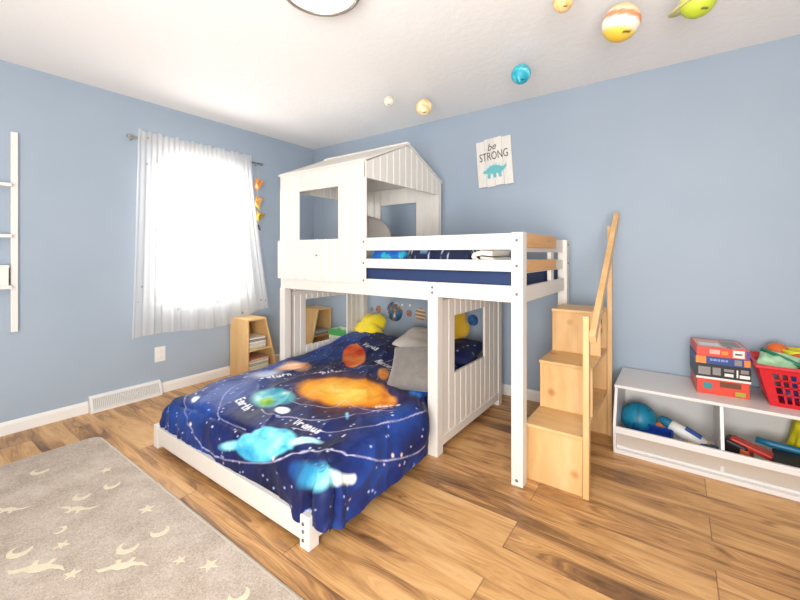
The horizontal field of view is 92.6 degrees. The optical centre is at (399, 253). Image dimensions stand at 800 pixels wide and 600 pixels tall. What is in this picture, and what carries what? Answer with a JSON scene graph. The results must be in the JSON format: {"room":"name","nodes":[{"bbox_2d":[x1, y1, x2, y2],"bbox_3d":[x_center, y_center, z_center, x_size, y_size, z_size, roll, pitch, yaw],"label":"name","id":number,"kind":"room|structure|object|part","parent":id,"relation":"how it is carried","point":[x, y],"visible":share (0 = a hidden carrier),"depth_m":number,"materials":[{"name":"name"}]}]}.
{"room":"bedroom","nodes":[
{"label":"bedroom","id":0,"kind":"room"},
{"bbox_2d":[0,60,313,422],"bbox_3d":[-2.556,-0.040,2.623,0.120,2.440,5.000,0,0,36],"label":"wall","id":1,"kind":"structure","parent":0,"point":[73,342],"depth_m":2.83,"materials":[{"name":"blue paint"}]},
{"bbox_2d":[0,131,17,331],"bbox_3d":[-2.691,-0.144,2.263,0.084,1.312,0.618,0,0,36],"label":"ladder shelf","id":2,"kind":"object","parent":1,"relation":"attached to","point":[13,185],"visible":1,"depth_m":2.50,"materials":[{"name":"white wood"}]},
{"bbox_2d":[0,265,8,285],"bbox_3d":[-2.584,0.137,2.402,0.061,0.130,0.174,0,0,36],"label":"box","id":3,"kind":"object","parent":2,"relation":"on","point":[4,269],"visible":1,"depth_m":2.44,"materials":[{"name":"white"}]},
{"bbox_3d":[-2.691,-0.446,2.262,0.084,0.022,0.547,0,0,36],"label":"shelf","id":4,"kind":"part","parent":2,"relation":"part of","materials":[{"name":"white wood"}]},
{"bbox_3d":[-2.691,-0.116,2.262,0.084,0.022,0.547,0,0,36],"label":"shelf","id":5,"kind":"part","parent":2,"relation":"part of","materials":[{"name":"white wood"}]},
{"bbox_3d":[-2.691,0.214,2.262,0.084,0.022,0.547,0,0,36],"label":"shelf","id":6,"kind":"part","parent":2,"relation":"part of","materials":[{"name":"white wood"}]},
{"bbox_2d":[88,379,162,413],"bbox_3d":[-2.156,1.121,3.025,0.054,0.118,0.484,0,0,36],"label":"floor vent","id":7,"kind":"object","parent":1,"relation":"attached to","point":[124,396],"visible":1,"depth_m":3.00,"materials":[{"name":"white metal"}]},
{"bbox_2d":[0,353,279,436],"bbox_3d":[-2.502,1.137,2.584,0.013,0.085,5.000,0,0,36],"label":"baseboard","id":8,"kind":"structure","parent":1,"relation":"attached to","point":[32,421],"depth_m":2.75,"materials":[{"name":"white wood"}]},
{"bbox_2d":[155,346,164,361],"bbox_3d":[-2.031,0.848,3.236,0.008,0.125,0.083,0,0,36],"label":"wall outlet","id":9,"kind":"object","parent":1,"relation":"attached to","point":[159,351],"visible":1,"depth_m":3.23,"materials":[{"name":"white plastic"}]},
{"bbox_2d":[126,134,262,165],"bbox_3d":[-1.801,-0.924,3.487,0.083,0.030,1.209,0,0,36],"label":"curtain rod","id":10,"kind":"object","parent":1,"relation":"attached to","point":[127,135],"visible":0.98,"depth_m":3.04,"materials":[{"name":"silver metal"}]},
{"bbox_2d":[132,128,268,338],"bbox_3d":[-1.738,-0.159,3.477,0.059,1.672,1.215,0,0,38],"label":"curtain","id":11,"kind":"object","parent":10,"relation":"hanging from","point":[199,265],"visible":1,"depth_m":3.36,"materials":[{"name":"white fabric"}]},
{"bbox_2d":[254,177,264,230],"bbox_3d":[-1.439,-0.579,3.918,0.101,0.682,0.143,0,0,-33],"label":"garland","id":12,"kind":"object","parent":10,"relation":"hanging from","point":[258,183],"visible":0.79,"depth_m":3.90,"materials":[{"name":"paper"}]},
{"bbox_2d":[0,375,799,599],"bbox_3d":[-0.256,1.230,1.026,5.720,0.100,5.120,0,0,36],"label":"floor","id":13,"kind":"structure","parent":0,"point":[455,526],"depth_m":1.66,"materials":[{"name":"brown wood"}]},
{"bbox_2d":[0,437,303,599],"bbox_3d":[-1.177,1.173,0.654,3.373,0.012,2.035,0,0,36],"label":"rug","id":14,"kind":"object","parent":13,"relation":"on","point":[80,520],"visible":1,"depth_m":1.55,"materials":[{"name":"beige carpet"}]},
{"bbox_2d":[230,315,275,375],"bbox_3d":[-1.437,0.897,3.774,0.303,0.566,0.342,0,0,36],"label":"bookshelf","id":15,"kind":"object","parent":13,"relation":"on","point":[240,329],"visible":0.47,"depth_m":3.68,"materials":[{"name":"brown wood"}]},
{"bbox_3d":[-1.533,0.905,3.644,0.300,0.550,0.015,0,0,36],"label":"panel","id":16,"kind":"part","parent":15,"relation":"part of","materials":[{"name":"brown wood"}]},
{"bbox_2d":[249,345,265,349],"bbox_3d":[-1.460,0.894,3.728,0.251,0.018,0.188,0,0,36],"label":"magazine","id":17,"kind":"object","parent":15,"relation":"on","point":[263,345],"visible":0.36,"depth_m":3.65,"materials":[{"name":"beige paper"}]},
{"bbox_2d":[249,343,265,347],"bbox_3d":[-1.460,0.877,3.728,0.245,0.016,0.180,0,0,39],"label":"magazine","id":18,"kind":"object","parent":17,"relation":"on","point":[263,343],"visible":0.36,"depth_m":3.66,"materials":[{"name":"white paper"}]},
{"bbox_2d":[249,341,265,345],"bbox_3d":[-1.460,0.859,3.728,0.245,0.020,0.180,0,0,32],"label":"magazine","id":19,"kind":"object","parent":18,"relation":"on","point":[258,343],"visible":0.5,"depth_m":3.65,"materials":[{"name":"beige paper"}]},
{"bbox_3d":[-1.460,0.840,3.728,0.251,0.016,0.188,0,0,36],"label":"magazine","id":20,"kind":"object","parent":19,"relation":"on","visible":0},
{"bbox_2d":[249,337,265,342],"bbox_3d":[-1.460,0.822,3.728,0.245,0.019,0.180,0,0,33],"label":"magazine","id":21,"kind":"object","parent":20,"relation":"on","point":[254,340],"visible":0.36,"depth_m":3.64,"materials":[{"name":"grey paper"}]},
{"bbox_2d":[249,333,264,339],"bbox_3d":[-1.460,0.804,3.728,0.245,0.015,0.180,0,0,41],"label":"magazine","id":22,"kind":"object","parent":21,"relation":"on","point":[252,336],"visible":0.71,"depth_m":3.69,"materials":[{"name":"beige paper"}]},
{"bbox_2d":[249,364,268,370],"bbox_3d":[-1.450,1.093,3.742,0.252,0.024,0.218,0,0,36],"label":"magazine","id":23,"kind":"object","parent":15,"relation":"on","point":[263,366],"visible":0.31,"depth_m":3.66,"materials":[{"name":"beige paper"}]},
{"bbox_2d":[249,362,268,368],"bbox_3d":[-1.450,1.071,3.742,0.245,0.020,0.210,0,0,39],"label":"magazine","id":24,"kind":"object","parent":23,"relation":"on","point":[266,363],"visible":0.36,"depth_m":3.67,"materials":[{"name":"beige paper"}]},
{"bbox_2d":[249,360,268,366],"bbox_3d":[-1.450,1.050,3.742,0.245,0.020,0.210,0,0,33],"label":"magazine","id":25,"kind":"object","parent":24,"relation":"on","point":[262,362],"visible":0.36,"depth_m":3.66,"materials":[{"name":"beige paper"}]},
{"bbox_2d":[249,358,268,364],"bbox_3d":[-1.450,1.031,3.742,0.252,0.018,0.218,0,0,36],"label":"magazine","id":26,"kind":"object","parent":25,"relation":"on","point":[266,359],"visible":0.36,"depth_m":3.68,"materials":[{"name":"white paper"}]},
{"bbox_2d":[249,352,268,362],"bbox_3d":[-1.450,1.010,3.742,0.245,0.022,0.210,0,0,30],"label":"magazine","id":27,"kind":"object","parent":26,"relation":"on","point":[253,356],"visible":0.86,"depth_m":3.73,"materials":[{"name":"paper"}]},
{"bbox_3d":[-1.456,0.911,3.748,0.294,0.014,0.242,0,0,36],"label":"shelf","id":28,"kind":"part","parent":15,"relation":"part of","materials":[{"name":"brown wood"}]},
{"bbox_3d":[-1.383,0.905,3.851,0.300,0.550,0.154,0,0,36],"label":"panel","id":29,"kind":"part","parent":15,"relation":"part of","materials":[{"name":"brown wood"}]},
{"bbox_2d":[306,305,330,344],"bbox_3d":[-1.013,0.897,4.357,0.303,0.566,0.342,0,0,36],"label":"bookshelf","id":30,"kind":"object","parent":13,"relation":"on","point":[319,316],"visible":0.34,"depth_m":4.35,"materials":[{"name":"brown wood"}]},
{"bbox_3d":[-1.069,0.905,4.282,0.300,0.550,0.154,0,0,36],"label":"panel","id":31,"kind":"part","parent":30,"relation":"part of","materials":[{"name":"brown wood"}]},
{"bbox_3d":[-0.919,0.905,4.488,0.300,0.550,0.015,0,0,36],"label":"panel","id":32,"kind":"part","parent":30,"relation":"part of","materials":[{"name":"brown wood"}]},
{"bbox_3d":[-0.981,0.894,4.384,0.250,0.018,0.202,0,0,36],"label":"magazine","id":33,"kind":"object","parent":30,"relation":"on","visible":0},
{"bbox_3d":[-0.981,0.877,4.384,0.253,0.016,0.206,0,0,36],"label":"magazine","id":34,"kind":"object","parent":33,"relation":"on","visible":0},
{"bbox_2d":[315,326,327,331],"bbox_3d":[-0.981,0.861,4.384,0.240,0.016,0.190,0,0,31],"label":"magazine","id":35,"kind":"object","parent":34,"relation":"on","point":[317,329],"visible":0.43,"depth_m":4.37,"materials":[{"name":"grey paper"}]},
{"bbox_2d":[329,326,345,338],"bbox_3d":[-0.616,0.996,4.162,0.276,0.369,0.176,0,0,36],"label":"fabric bin","id":36,"kind":"object","parent":13,"relation":"on","point":[338,331],"visible":0.3,"depth_m":4.14,"materials":[{"name":"green fabric"}]},
{"bbox_2d":[154,142,568,551],"bbox_3d":[-0.155,0.159,2.545,1.993,2.042,1.936,0,0,36],"label":"bunk bed","id":37,"kind":"object","parent":13,"relation":"on","point":[363,182],"visible":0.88,"depth_m":2.54,"materials":[{"name":"white paint"}]},
{"bbox_3d":[-0.928,1.101,1.938,1.364,0.098,0.025,0,0,36],"label":"platform rail","id":38,"kind":"part","parent":37,"relation":"part of","materials":[{"name":"white paint"}]},
{"bbox_3d":[-0.923,0.725,3.079,0.063,0.910,0.064,0,0,36],"label":"post","id":39,"kind":"part","parent":37,"relation":"part of","materials":[{"name":"white paint"}]},
{"bbox_3d":[-0.646,0.323,3.459,0.018,0.035,0.878,0,0,36],"label":"panel rail","id":40,"kind":"part","parent":37,"relation":"part of","materials":[{"name":"white paint"}]},
{"bbox_2d":[159,331,477,532],"bbox_3d":[-0.363,0.916,2.632,1.513,0.398,1.844,0,0,36],"label":"comforter","id":41,"kind":"object","parent":37,"relation":"on","point":[323,429],"visible":0.8,"depth_m":1.95,"materials":[{"name":"fabric"}]},
{"bbox_2d":[354,312,385,332],"bbox_3d":[-0.294,0.726,3.685,0.352,0.299,0.284,0,0,36],"label":"plush toy","id":42,"kind":"object","parent":41,"relation":"on","point":[370,323],"visible":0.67,"depth_m":3.62,"materials":[{"name":"yellow fabric"}]},
{"bbox_2d":[387,347,427,391],"bbox_3d":[0.096,0.720,2.403,0.352,0.241,0.246,0,0,17],"label":"cushion","id":43,"kind":"object","parent":41,"relation":"on","point":[409,371],"visible":0.76,"depth_m":2.35,"materials":[{"name":"grey fabric"}]},
{"bbox_2d":[392,327,427,347],"bbox_3d":[0.198,0.735,3.181,0.500,0.203,0.342,0,0,40],"label":"pillow","id":44,"kind":"object","parent":41,"relation":"on","point":[415,336],"visible":0.46,"depth_m":3.14,"materials":[{"name":"beige fabric"}]},
{"bbox_2d":[454,312,469,338],"bbox_3d":[0.407,0.582,3.103,0.322,0.305,0.157,0,0,17],"label":"plush toy","id":45,"kind":"object","parent":44,"relation":"on","point":[461,325],"visible":0.24,"depth_m":3.03,"materials":[{"name":"yellow fabric"}]},
{"bbox_2d":[426,338,482,367],"bbox_3d":[0.392,0.751,2.929,0.442,0.180,0.394,0,0,28],"label":"pillow","id":46,"kind":"object","parent":41,"relation":"on","point":[466,351],"visible":0.32,"depth_m":2.80,"materials":[{"name":"fabric"}]},
{"bbox_3d":[-0.662,0.680,3.471,0.018,0.800,0.878,0,0,36],"label":"panel","id":47,"kind":"part","parent":37,"relation":"part of","materials":[{"name":"white paint"}]},
{"bbox_3d":[-0.455,-0.738,3.004,0.920,0.235,0.510,0,0,36],"label":"roof panel","id":48,"kind":"part","parent":37,"relation":"part of","materials":[{"name":"white paint"}]},
{"bbox_3d":[-0.390,0.234,2.672,1.392,0.078,0.024,0,0,36],"label":"rail","id":49,"kind":"part","parent":37,"relation":"part of","materials":[{"name":"white paint"}]},
{"bbox_3d":[-0.370,0.725,3.840,0.063,0.910,0.062,0,0,36],"label":"post","id":50,"kind":"part","parent":37,"relation":"part of","materials":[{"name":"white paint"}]},
{"bbox_3d":[-0.153,-0.738,3.420,0.920,0.235,0.510,0,0,36],"label":"roof panel","id":51,"kind":"part","parent":37,"relation":"part of","materials":[{"name":"white paint"}]},
{"bbox_3d":[-0.022,0.207,2.405,0.484,0.086,0.022,0,0,36],"label":"rail","id":52,"kind":"part","parent":37,"relation":"part of","materials":[{"name":"white paint"}]},
{"bbox_3d":[0.210,0.672,2.257,0.066,1.015,0.071,0,0,36],"label":"post","id":53,"kind":"part","parent":37,"relation":"part of","materials":[{"name":"white paint"}]},
{"bbox_3d":[0.180,0.061,2.256,0.986,0.061,0.022,0,0,36],"label":"guard rail","id":54,"kind":"part","parent":37,"relation":"part of","materials":[{"name":"white paint"}]},
{"bbox_3d":[0.180,-0.066,2.256,0.986,0.085,0.022,0,0,36],"label":"guard rail","id":55,"kind":"part","parent":37,"relation":"part of","materials":[{"name":"white paint"}]},
{"bbox_2d":[366,268,556,285],"bbox_3d":[0.108,0.142,2.913,1.860,0.125,0.944,0,0,36],"label":"mattress","id":56,"kind":"object","parent":37,"relation":"on","point":[450,276],"visible":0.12,"depth_m":2.25,"materials":[{"name":"blue fabric"}]},
{"bbox_2d":[366,216,390,258],"bbox_3d":[-0.299,-0.135,3.332,0.446,0.408,0.207,0,0,9],"label":"pillow","id":57,"kind":"object","parent":56,"relation":"on","point":[376,227],"visible":0.15,"depth_m":3.29,"materials":[{"name":"beige fabric"}]},
{"bbox_2d":[371,250,408,258],"bbox_3d":[-0.069,0.002,2.534,0.302,0.141,0.121,0,0,36],"label":"cushion","id":58,"kind":"object","parent":56,"relation":"on","point":[378,254],"visible":0.37,"depth_m":2.47,"materials":[{"name":"fabric"}]},
{"bbox_2d":[408,250,494,259],"bbox_3d":[0.342,0.003,2.453,0.430,0.155,0.430,0,0,36],"label":"blanket","id":59,"kind":"object","parent":56,"relation":"on","point":[414,254],"visible":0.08,"depth_m":2.27,"materials":[{"name":"fabric"}]},
{"bbox_2d":[471,250,510,259],"bbox_3d":[0.536,0.030,2.197,0.153,0.100,0.255,0,0,36],"label":"towel","id":60,"kind":"object","parent":56,"relation":"on","point":[483,254],"visible":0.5,"depth_m":2.12,"materials":[{"name":"beige fabric"}]},
{"bbox_3d":[0.499,0.680,2.628,0.018,0.810,0.870,0,0,36],"label":"panel","id":61,"kind":"part","parent":37,"relation":"part of","materials":[{"name":"white paint"}]},
{"bbox_3d":[0.498,1.107,2.629,0.032,0.055,0.870,0,0,36],"label":"panel rail","id":62,"kind":"part","parent":37,"relation":"part of","materials":[{"name":"white paint"}]},
{"bbox_3d":[0.403,0.207,2.096,0.436,0.086,0.024,0,0,36],"label":"rail","id":63,"kind":"part","parent":37,"relation":"part of","materials":[{"name":"white paint"}]},
{"bbox_3d":[0.761,0.715,3.016,0.066,0.930,0.065,0,0,36],"label":"post","id":64,"kind":"part","parent":37,"relation":"part of","materials":[{"name":"white paint"}]},
{"bbox_3d":[0.612,0.534,1.964,0.061,1.292,0.064,0,0,36],"label":"post","id":65,"kind":"part","parent":37,"relation":"part of","materials":[{"name":"white paint"}]},
{"bbox_3d":[0.883,0.073,2.349,0.024,0.061,0.882,0,0,36],"label":"rail","id":66,"kind":"part","parent":37,"relation":"part of","materials":[{"name":"brown wood"}]},
{"bbox_3d":[0.883,-0.053,2.349,0.024,0.085,0.882,0,0,36],"label":"rail","id":67,"kind":"part","parent":37,"relation":"part of","materials":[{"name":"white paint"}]},
{"bbox_3d":[0.890,0.212,2.343,0.026,0.085,0.882,0,0,36],"label":"rail","id":68,"kind":"part","parent":37,"relation":"part of","materials":[{"name":"white paint"}]},
{"bbox_3d":[1.165,0.540,2.725,0.061,1.280,0.062,0,0,36],"label":"post","id":69,"kind":"part","parent":37,"relation":"part of","materials":[{"name":"white paint"}]},
{"bbox_2d":[527,212,619,499],"bbox_3d":[1.052,0.453,2.270,0.343,1.455,0.928,0,0,36],"label":"stairs","id":70,"kind":"structure","parent":13,"relation":"on","point":[576,376],"depth_m":2.13,"materials":[{"name":"brown wood"}]},
{"bbox_3d":[0.906,0.773,2.339,0.018,0.814,0.810,0,0,36],"label":"panel","id":71,"kind":"part","parent":70,"relation":"part of","materials":[{"name":"brown wood"}]},
{"bbox_3d":[0.904,0.740,1.851,0.027,0.880,0.042,0,0,36],"label":"handrail post","id":72,"kind":"part","parent":70,"relation":"part of","materials":[{"name":"brown wood"}]},
{"bbox_3d":[1.251,0.773,2.578,0.260,0.814,0.018,0,0,36],"label":"panel","id":73,"kind":"part","parent":70,"relation":"part of","materials":[{"name":"brown wood"}]},
{"bbox_3d":[1.179,0.075,2.178,0.030,0.700,0.928,0,0,36],"label":"handrail","id":74,"kind":"part","parent":70,"relation":"part of","materials":[{"name":"brown wood"}]},
{"bbox_3d":[1.370,0.500,2.492,0.027,1.360,0.042,0,0,36],"label":"handrail post","id":75,"kind":"part","parent":70,"relation":"part of","materials":[{"name":"brown wood"}]},
{"bbox_2d":[613,367,799,501],"bbox_3d":[2.019,0.988,2.030,1.504,0.385,0.532,0,0,36],"label":"storage shelf","id":76,"kind":"object","parent":13,"relation":"on","point":[674,397],"visible":0.88,"depth_m":2.19,"materials":[{"name":"white laminate"}]},
{"bbox_3d":[1.419,0.997,2.467,0.016,0.367,0.530,0,0,36],"label":"panel","id":77,"kind":"part","parent":76,"relation":"part of","materials":[{"name":"white laminate"}]},
{"bbox_2d":[621,402,657,429],"bbox_3d":[1.520,1.045,2.429,0.200,0.200,0.200,0,0,36],"label":"ball","id":78,"kind":"object","parent":76,"relation":"on","point":[641,414],"visible":0.77,"depth_m":2.37,"materials":[{"name":"plastic"}]},
{"bbox_2d":[632,423,673,438],"bbox_3d":[1.495,1.076,2.271,0.200,0.080,0.144,0,0,42],"label":"tray","id":79,"kind":"object","parent":76,"relation":"in","point":[656,430],"visible":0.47,"depth_m":2.29,"materials":[{"name":"blue plastic"}]},
{"bbox_2d":[655,421,673,433],"bbox_3d":[1.608,1.079,2.336,0.110,0.110,0.110,0,0,36],"label":"ball","id":80,"kind":"object","parent":76,"relation":"in","point":[658,423],"visible":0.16,"depth_m":2.32,"materials":[{"name":"orange plastic"}]},
{"bbox_2d":[658,416,710,444],"bbox_3d":[1.660,1.056,2.204,0.289,0.154,0.220,0,0,36],"label":"toy shuttle","id":81,"kind":"object","parent":76,"relation":"in","point":[687,434],"visible":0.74,"depth_m":2.21,"materials":[{"name":"white plastic"}]},
{"bbox_3d":[1.892,1.105,1.855,1.468,0.110,0.065,0,0,36],"label":"panel","id":82,"kind":"part","parent":76,"relation":"part of","materials":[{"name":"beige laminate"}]},
{"bbox_3d":[2.033,1.153,2.049,1.468,0.014,0.465,0,0,36],"label":"panel","id":83,"kind":"part","parent":76,"relation":"part of","materials":[{"name":"white laminate"}]},
{"bbox_2d":[700,443,718,448],"bbox_3d":[1.716,1.105,2.115,0.090,0.080,0.090,0,0,36],"label":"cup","id":84,"kind":"object","parent":76,"relation":"in","point":[702,444],"visible":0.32,"depth_m":2.12,"materials":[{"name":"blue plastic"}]},
{"bbox_3d":[2.172,0.987,2.241,1.468,0.347,0.010,0,0,36],"label":"panel","id":85,"kind":"part","parent":76,"relation":"part of","materials":[{"name":"white laminate"}]},
{"bbox_2d":[691,368,749,399],"bbox_3d":[1.874,0.752,2.251,0.228,0.085,0.256,0,0,31],"label":"game","id":86,"kind":"object","parent":76,"relation":"on","point":[703,385],"visible":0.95,"depth_m":2.14,"materials":[{"name":"red cardboard"}]},
{"bbox_2d":[690,354,750,383],"bbox_3d":[1.875,0.667,2.250,0.239,0.083,0.263,0,0,31],"label":"game","id":87,"kind":"object","parent":86,"relation":"on","point":[701,370],"visible":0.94,"depth_m":2.14,"materials":[{"name":"black cardboard"}]},
{"bbox_2d":[690,346,750,368],"bbox_3d":[1.873,0.603,2.249,0.238,0.045,0.251,0,0,31],"label":"game","id":88,"kind":"object","parent":87,"relation":"on","point":[739,363],"visible":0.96,"depth_m":2.15,"materials":[{"name":"blue cardboard"}]},
{"bbox_2d":[690,338,749,359],"bbox_3d":[1.874,0.554,2.250,0.233,0.051,0.263,0,0,31],"label":"game","id":89,"kind":"object","parent":88,"relation":"on","point":[705,347],"visible":1,"depth_m":2.18,"materials":[{"name":"red cardboard"}]},
{"bbox_2d":[724,434,773,461],"bbox_3d":[1.886,1.071,2.055,0.102,0.129,0.247,0,0,-40],"label":"toy blaster","id":90,"kind":"object","parent":76,"relation":"on","point":[733,443],"visible":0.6,"depth_m":2.05,"materials":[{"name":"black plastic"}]},
{"bbox_2d":[750,351,799,409],"bbox_3d":[2.189,0.686,1.991,0.546,0.216,0.373,0,0,36],"label":"basket","id":91,"kind":"object","parent":76,"relation":"on","point":[764,373],"visible":0.75,"depth_m":1.98,"materials":[{"name":"red plastic"}]},
{"bbox_2d":[765,343,788,352],"bbox_3d":[2.126,0.552,2.151,0.104,0.104,0.104,0,0,36],"label":"ball","id":92,"kind":"object","parent":91,"relation":"in","point":[776,347],"visible":0.4,"depth_m":2.13,"materials":[{"name":"orange plastic"}]},
{"bbox_2d":[756,347,799,368],"bbox_3d":[2.029,0.570,2.040,0.137,0.107,0.193,0,0,-40],"label":"bag","id":93,"kind":"object","parent":91,"relation":"in","point":[766,357],"visible":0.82,"depth_m":2.03,"materials":[{"name":"green fabric"}]},
{"bbox_2d":[778,387,798,401],"bbox_3d":[2.075,0.750,2.040,0.080,0.080,0.080,0,0,36],"label":"ball","id":94,"kind":"object","parent":91,"relation":"in","point":[789,399],"visible":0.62,"depth_m":2.02,"materials":[{"name":"purple plastic"}]},
{"bbox_2d":[782,347,799,354],"bbox_3d":[2.179,0.549,2.088,0.144,0.052,0.144,0,0,36],"label":"bowl","id":95,"kind":"object","parent":91,"relation":"in","point":[792,350],"visible":0.39,"depth_m":2.09,"materials":[{"name":"yellow plastic"}]},
{"bbox_2d":[787,376,797,388],"bbox_3d":[2.079,0.660,1.994,0.084,0.084,0.084,0,0,36],"label":"ball","id":96,"kind":"object","parent":91,"relation":"in","point":[793,378],"visible":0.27,"depth_m":1.98,"materials":[{"name":"blue plastic"}]},
{"bbox_2d":[772,448,799,467],"bbox_3d":[2.041,1.095,1.916,0.250,0.100,0.170,0,0,44],"label":"toy box","id":97,"kind":"object","parent":76,"relation":"on","point":[779,456],"visible":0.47,"depth_m":1.95,"materials":[{"name":"black plastic"}]},
{"bbox_2d":[755,436,799,454],"bbox_3d":[2.072,1.030,2.020,0.284,0.041,0.038,0,0,42],"label":"tube","id":98,"kind":"object","parent":97,"relation":"on","point":[769,443],"visible":1,"depth_m":2.04,"materials":[{"name":"blue plastic"}]},
{"bbox_2d":[786,420,799,447],"bbox_3d":[2.207,1.014,2.033,0.254,0.263,0.149,0,0,36],"label":"cloth bag","id":99,"kind":"object","parent":76,"relation":"on","point":[794,436],"visible":0.52,"depth_m":2.07,"materials":[{"name":"yellow fabric"}]},
{"bbox_2d":[0,0,799,148],"bbox_3d":[-0.256,-1.310,1.026,5.720,0.100,5.120,0,0,36],"label":"ceiling","id":100,"kind":"structure","parent":0,"point":[275,69],"depth_m":2.37,"materials":[{"name":"white paint"}]},
{"bbox_2d":[286,0,359,16],"bbox_3d":[-0.361,-1.212,1.723,0.372,0.095,0.372,0,0,36],"label":"ceiling light","id":101,"kind":"object","parent":100,"relation":"attached to","point":[323,8],"visible":1,"depth_m":1.81,"materials":[{"name":"white glass"}]},
{"bbox_2d":[384,96,393,106],"bbox_3d":[-0.079,-1.164,2.764,0.074,0.192,0.074,0,0,36],"label":"hanging planet","id":102,"kind":"object","parent":100,"relation":"hanging from","point":[388,101],"visible":1,"depth_m":2.74,"materials":[{"name":"beige plastic"}]},
{"bbox_2d":[416,98,431,115],"bbox_3d":[0.181,-1.151,2.878,0.124,0.217,0.124,0,0,36],"label":"hanging planet","id":103,"kind":"object","parent":100,"relation":"hanging from","point":[423,106],"visible":1,"depth_m":2.84,"materials":[{"name":"beige plastic"}]},
{"bbox_2d":[511,64,530,83],"bbox_3d":[0.744,-1.153,2.347,0.116,0.213,0.116,0,0,36],"label":"hanging planet","id":104,"kind":"object","parent":100,"relation":"hanging from","point":[521,73],"visible":1,"depth_m":2.31,"materials":[{"name":"blue plastic"}]},
{"bbox_2d":[553,0,572,12],"bbox_3d":[0.714,-1.161,1.674,0.084,0.197,0.084,0,0,36],"label":"hanging planet","id":105,"kind":"object","parent":100,"relation":"hanging from","point":[560,6],"visible":1,"depth_m":1.66,"materials":[{"name":"plastic"}]},
{"bbox_2d":[601,2,640,42],"bbox_3d":[1.057,-1.141,1.827,0.166,0.238,0.166,0,0,36],"label":"hanging planet","id":106,"kind":"object","parent":100,"relation":"hanging from","point":[622,21],"visible":1,"depth_m":1.78,"materials":[{"name":"plastic"}]},
{"bbox_2d":[668,0,716,18],"bbox_3d":[1.300,-1.149,1.668,0.213,0.223,0.214,0,0,36],"label":"hanging planet","id":107,"kind":"object","parent":100,"relation":"hanging from","point":[689,9],"visible":1,"depth_m":1.65,"materials":[{"name":"yellow plastic"}]},
{"bbox_2d":[314,34,799,406],"bbox_3d":[1.214,-0.040,3.049,5.720,2.440,0.120,0,0,36],"label":"wall","id":108,"kind":"structure","parent":0,"point":[698,160],"depth_m":2.62,"materials":[{"name":"blue paint"}]},
{"bbox_2d":[376,306,380,312],"bbox_3d":[-0.226,0.580,4.019,0.076,0.076,0.002,0,0,36],"label":"sticker","id":109,"kind":"object","parent":108,"relation":"attached to","point":[378,308],"visible":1,"depth_m":4.02,"materials":[{"name":"orange paper"}]},
{"bbox_2d":[387,302,402,320],"bbox_3d":[-0.054,0.586,3.894,0.200,0.200,0.002,0,0,36],"label":"sticker","id":110,"kind":"object","parent":108,"relation":"attached to","point":[394,309],"visible":1,"depth_m":3.90,"materials":[{"name":"blue paper"}]},
{"bbox_2d":[406,310,411,316],"bbox_3d":[0.090,0.588,3.790,0.068,0.068,0.002,0,0,36],"label":"sticker","id":111,"kind":"object","parent":108,"relation":"attached to","point":[408,312],"visible":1,"depth_m":3.79,"materials":[{"name":"pink paper"}]},
{"bbox_2d":[415,308,425,320],"bbox_3d":[0.199,0.588,3.710,0.124,0.124,0.002,0,0,36],"label":"sticker","id":112,"kind":"object","parent":108,"relation":"attached to","point":[420,314],"visible":1,"depth_m":3.71,"materials":[{"name":"beige paper"}]},
{"bbox_2d":[468,314,477,325],"bbox_3d":[0.646,0.586,3.385,0.100,0.100,0.002,0,0,36],"label":"sticker","id":113,"kind":"object","parent":108,"relation":"attached to","point":[472,319],"visible":1,"depth_m":3.38,"materials":[{"name":"blue paper"}]},
{"bbox_2d":[476,135,513,188],"bbox_3d":[0.805,-0.784,3.256,0.336,0.424,0.021,0,0,36],"label":"wall sign","id":114,"kind":"object","parent":108,"relation":"attached to","point":[494,155],"visible":1,"depth_m":3.24,"materials":[{"name":"white wood"}]},
{"bbox_2d":[502,384,613,411],"bbox_3d":[1.229,1.137,2.956,5.587,0.085,0.013,0,0,36],"label":"baseboard","id":115,"kind":"structure","parent":108,"relation":"attached to","point":[532,395],"depth_m":3.08,"materials":[{"name":"white wood"}]}
]}

